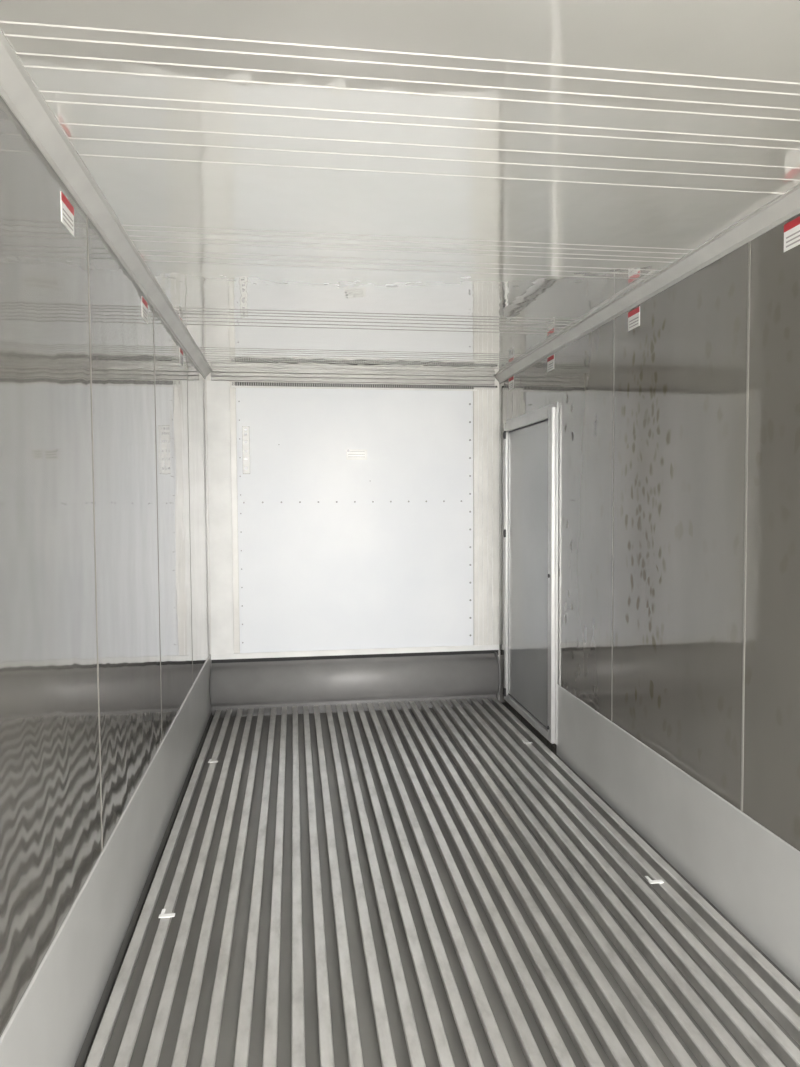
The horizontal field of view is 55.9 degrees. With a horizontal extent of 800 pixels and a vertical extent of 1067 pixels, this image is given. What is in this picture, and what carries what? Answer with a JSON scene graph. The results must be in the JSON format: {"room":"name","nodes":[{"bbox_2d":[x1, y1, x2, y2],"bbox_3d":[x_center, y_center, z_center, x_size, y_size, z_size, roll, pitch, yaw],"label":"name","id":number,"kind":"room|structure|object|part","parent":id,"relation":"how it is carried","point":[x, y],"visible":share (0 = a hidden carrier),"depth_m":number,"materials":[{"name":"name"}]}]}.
{"room":"refrigerated container interior","nodes":[
{"label":"refrigerated container interior","id":0,"kind":"room"},
{"bbox_2d":[0,96,209,1036],"bbox_3d":[-1.060,0.213,2.615,0.082,2.770,6.553,-1,3,-8],"label":"wall","id":1,"kind":"structure","parent":0,"point":[105,628],"depth_m":2.26,"materials":[{"name":"grey metal"}]},
{"bbox_2d":[61,191,73,235],"bbox_3d":[-0.978,-0.939,2.220,0.002,0.085,0.125,-1,3,-8],"label":"warning label","id":2,"kind":"object","parent":1,"relation":"attached to","point":[67,210],"visible":1,"depth_m":2.21,"materials":[{"name":"white paper"}]},
{"bbox_2d":[0,28,211,378],"bbox_3d":[-0.993,-1.060,2.515,0.058,0.060,6.443,-1,3,-8],"label":"trim","id":3,"kind":"structure","parent":1,"relation":"attached to","point":[18,90],"depth_m":2.23,"materials":[{"name":"paint"}]},
{"bbox_2d":[0,654,212,1066],"bbox_3d":[-0.996,1.299,2.615,0.022,0.479,6.443,-1,3,-8],"label":"baseboard","id":4,"kind":"structure","parent":1,"relation":"attached to","point":[56,1020],"depth_m":2.52,"materials":[{"name":"metal"}]},
{"bbox_2d":[142,296,147,322],"bbox_3d":[-1.142,-1.001,3.377,0.002,0.090,0.125,-1,3,-8],"label":"warning label","id":5,"kind":"object","parent":1,"relation":"attached to","point":[144,303],"visible":1,"depth_m":3.37,"materials":[{"name":"white paper"}]},
{"bbox_2d":[180,348,182,365],"bbox_3d":[-1.299,-1.048,4.485,0.002,0.090,0.125,-1,3,-8],"label":"warning label","id":6,"kind":"object","parent":1,"relation":"attached to","point":[181,351],"visible":1,"depth_m":4.48,"materials":[{"name":"white paper"}]},
{"bbox_2d":[205,373,498,699],"bbox_3d":[-0.340,0.062,5.972,2.290,2.770,0.100,-1,3,-8],"label":"wall","id":7,"kind":"structure","parent":0,"point":[208,378],"depth_m":5.88,"materials":[{"name":"white metal"}]},
{"bbox_2d":[210,370,494,384],"bbox_3d":[-0.337,-1.205,5.843,2.202,0.068,0.050,-1,3,-8],"label":"trim","id":8,"kind":"structure","parent":7,"relation":"attached to","point":[268,376],"depth_m":5.83,"materials":[{"name":"paint"}]},
{"bbox_2d":[207,381,498,662],"bbox_3d":[-0.331,-0.085,5.901,2.270,2.170,0.032,-1,3,-8],"label":"bulkhead","id":9,"kind":"object","parent":7,"relation":"attached to","point":[364,524],"visible":1,"depth_m":5.89,"materials":[{"name":"metal"}]},
{"bbox_3d":[-1.173,-0.636,5.749,0.056,0.365,0.014,-1,3,-8],"label":"vent plate","id":10,"kind":"part","parent":9,"relation":"part of","materials":[{"name":"white paint"}]},
{"bbox_3d":[-0.325,0.955,5.947,2.270,0.088,0.030,-1,3,-8],"label":"sill","id":11,"kind":"part","parent":9,"relation":"part of","materials":[{"name":"white paint"}]},
{"bbox_3d":[-0.336,-0.614,5.871,0.165,0.080,0.008,-1,3,-8],"label":"data plate","id":12,"kind":"part","parent":9,"relation":"part of","materials":[{"name":"white paint"}]},
{"bbox_2d":[231,382,496,390],"bbox_3d":[-0.252,-1.142,5.871,2.075,0.045,0.024,-1,3,-8],"label":"grille","id":13,"kind":"object","parent":9,"relation":"attached to","point":[235,386],"depth_m":5.84,"materials":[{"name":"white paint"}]},
{"bbox_2d":[0,0,799,374],"bbox_3d":[0.104,-1.155,2.722,2.450,0.102,6.553,-1,3,-8],"label":"ceiling","id":14,"kind":"structure","parent":0,"point":[444,187],"depth_m":2.13,"materials":[{"name":"white metal"}]},
{"bbox_2d":[84,698,799,1066],"bbox_3d":[0.128,1.524,2.789,2.290,0.120,6.453,-1,3,-8],"label":"floor","id":15,"kind":"structure","parent":0,"point":[424,886],"depth_m":2.88,"materials":[{"name":"metal"}]},
{"bbox_2d":[158,909,174,917],"bbox_3d":[-0.896,1.464,2.910,0.060,0.003,0.062,-1,3,-8],"label":"clip","id":16,"kind":"object","parent":15,"relation":"on","point":[162,915],"visible":1,"depth_m":2.89,"materials":[{"name":"white plastic"}]},
{"bbox_2d":[210,652,500,716],"bbox_3d":[-0.326,1.183,5.887,2.242,0.422,0.163,-1,3,-8],"label":"baseboard","id":17,"kind":"structure","parent":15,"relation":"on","point":[266,685],"depth_m":5.86,"materials":[{"name":"grey metal"}]},
{"bbox_3d":[0.780,1.143,6.042,0.007,0.370,0.163,-1,3,-8],"label":"plate","id":18,"kind":"part","parent":17,"relation":"part of","materials":[{"name":"grey metal"}]},
{"bbox_2d":[645,876,663,883],"bbox_3d":[1.058,1.442,3.144,0.060,0.003,0.062,-1,3,-8],"label":"clip","id":19,"kind":"object","parent":15,"relation":"on","point":[650,881],"visible":1,"depth_m":3.12,"materials":[{"name":"white plastic"}]},
{"bbox_2d":[499,213,799,850],"bbox_3d":[1.285,0.184,2.946,0.082,2.770,6.553,-1,3,-8],"label":"wall","id":20,"kind":"structure","parent":0,"point":[679,430],"depth_m":3.12,"materials":[{"name":"grey metal"}]},
{"bbox_2d":[509,376,513,389],"bbox_3d":[0.840,-1.134,5.694,0.002,0.090,0.125,-1,3,-8],"label":"warning label","id":21,"kind":"object","parent":20,"relation":"attached to","point":[511,380],"visible":1,"depth_m":5.69,"materials":[{"name":"white paper"}]},
{"bbox_2d":[503,402,557,744],"bbox_3d":[0.889,0.237,5.296,0.046,2.165,1.150,-1,3,-8],"label":"door","id":22,"kind":"structure","parent":20,"relation":"in","point":[550,412],"depth_m":4.80,"materials":[{"name":"metal"}]},
{"bbox_3d":[0.873,0.259,5.312,0.018,2.040,1.037,-1,3,-8],"label":"hinges","id":23,"kind":"part","parent":22,"relation":"part of","materials":[{"name":"grey metal"}]},
{"bbox_2d":[508,419,547,694],"bbox_3d":[0.904,0.256,5.319,0.010,2.025,0.968,-1,3,-8],"label":"gasket","id":24,"kind":"object","parent":22,"relation":"attached to","point":[546,419],"visible":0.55,"depth_m":5.78,"materials":[{"name":"grey rubber"}]},
{"bbox_2d":[509,421,547,726],"bbox_3d":[0.903,0.256,5.318,0.012,2.001,0.944,-1,3,-8],"label":"leaf","id":25,"kind":"object","parent":22,"relation":"attached to","point":[528,447],"visible":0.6,"depth_m":5.27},
{"bbox_2d":[547,355,553,371],"bbox_3d":[0.964,-1.087,4.824,0.002,0.090,0.125,-1,3,-8],"label":"warning label","id":26,"kind":"object","parent":20,"relation":"attached to","point":[550,361],"visible":1,"depth_m":4.83,"materials":[{"name":"white paper"}]},
{"bbox_2d":[628,306,639,330],"bbox_3d":[1.130,-1.037,3.646,0.002,0.090,0.125,-1,3,-8],"label":"warning label","id":27,"kind":"object","parent":20,"relation":"attached to","point":[634,315],"visible":1,"depth_m":3.64,"materials":[{"name":"white paper"}]},
{"bbox_2d":[494,184,799,383],"bbox_3d":[1.217,-1.087,2.827,0.058,0.060,6.443,-1,3,-8],"label":"trim","id":28,"kind":"structure","parent":20,"relation":"attached to","point":[786,206],"depth_m":3.17,"materials":[{"name":"paint"}]},
{"bbox_2d":[556,685,799,990],"bbox_3d":[1.345,1.300,2.263,0.022,0.479,5.090,-1,3,-8],"label":"baseboard","id":29,"kind":"structure","parent":20,"relation":"attached to","point":[747,873],"depth_m":3.11,"materials":[{"name":"metal"}]},
{"bbox_2d":[784,216,799,251],"bbox_3d":[1.297,-0.986,2.469,0.002,0.090,0.125,-1,3,-8],"label":"warning label","id":30,"kind":"object","parent":20,"relation":"attached to","point":[792,228],"visible":1,"depth_m":2.49,"materials":[{"name":"white paper"}]}
]}

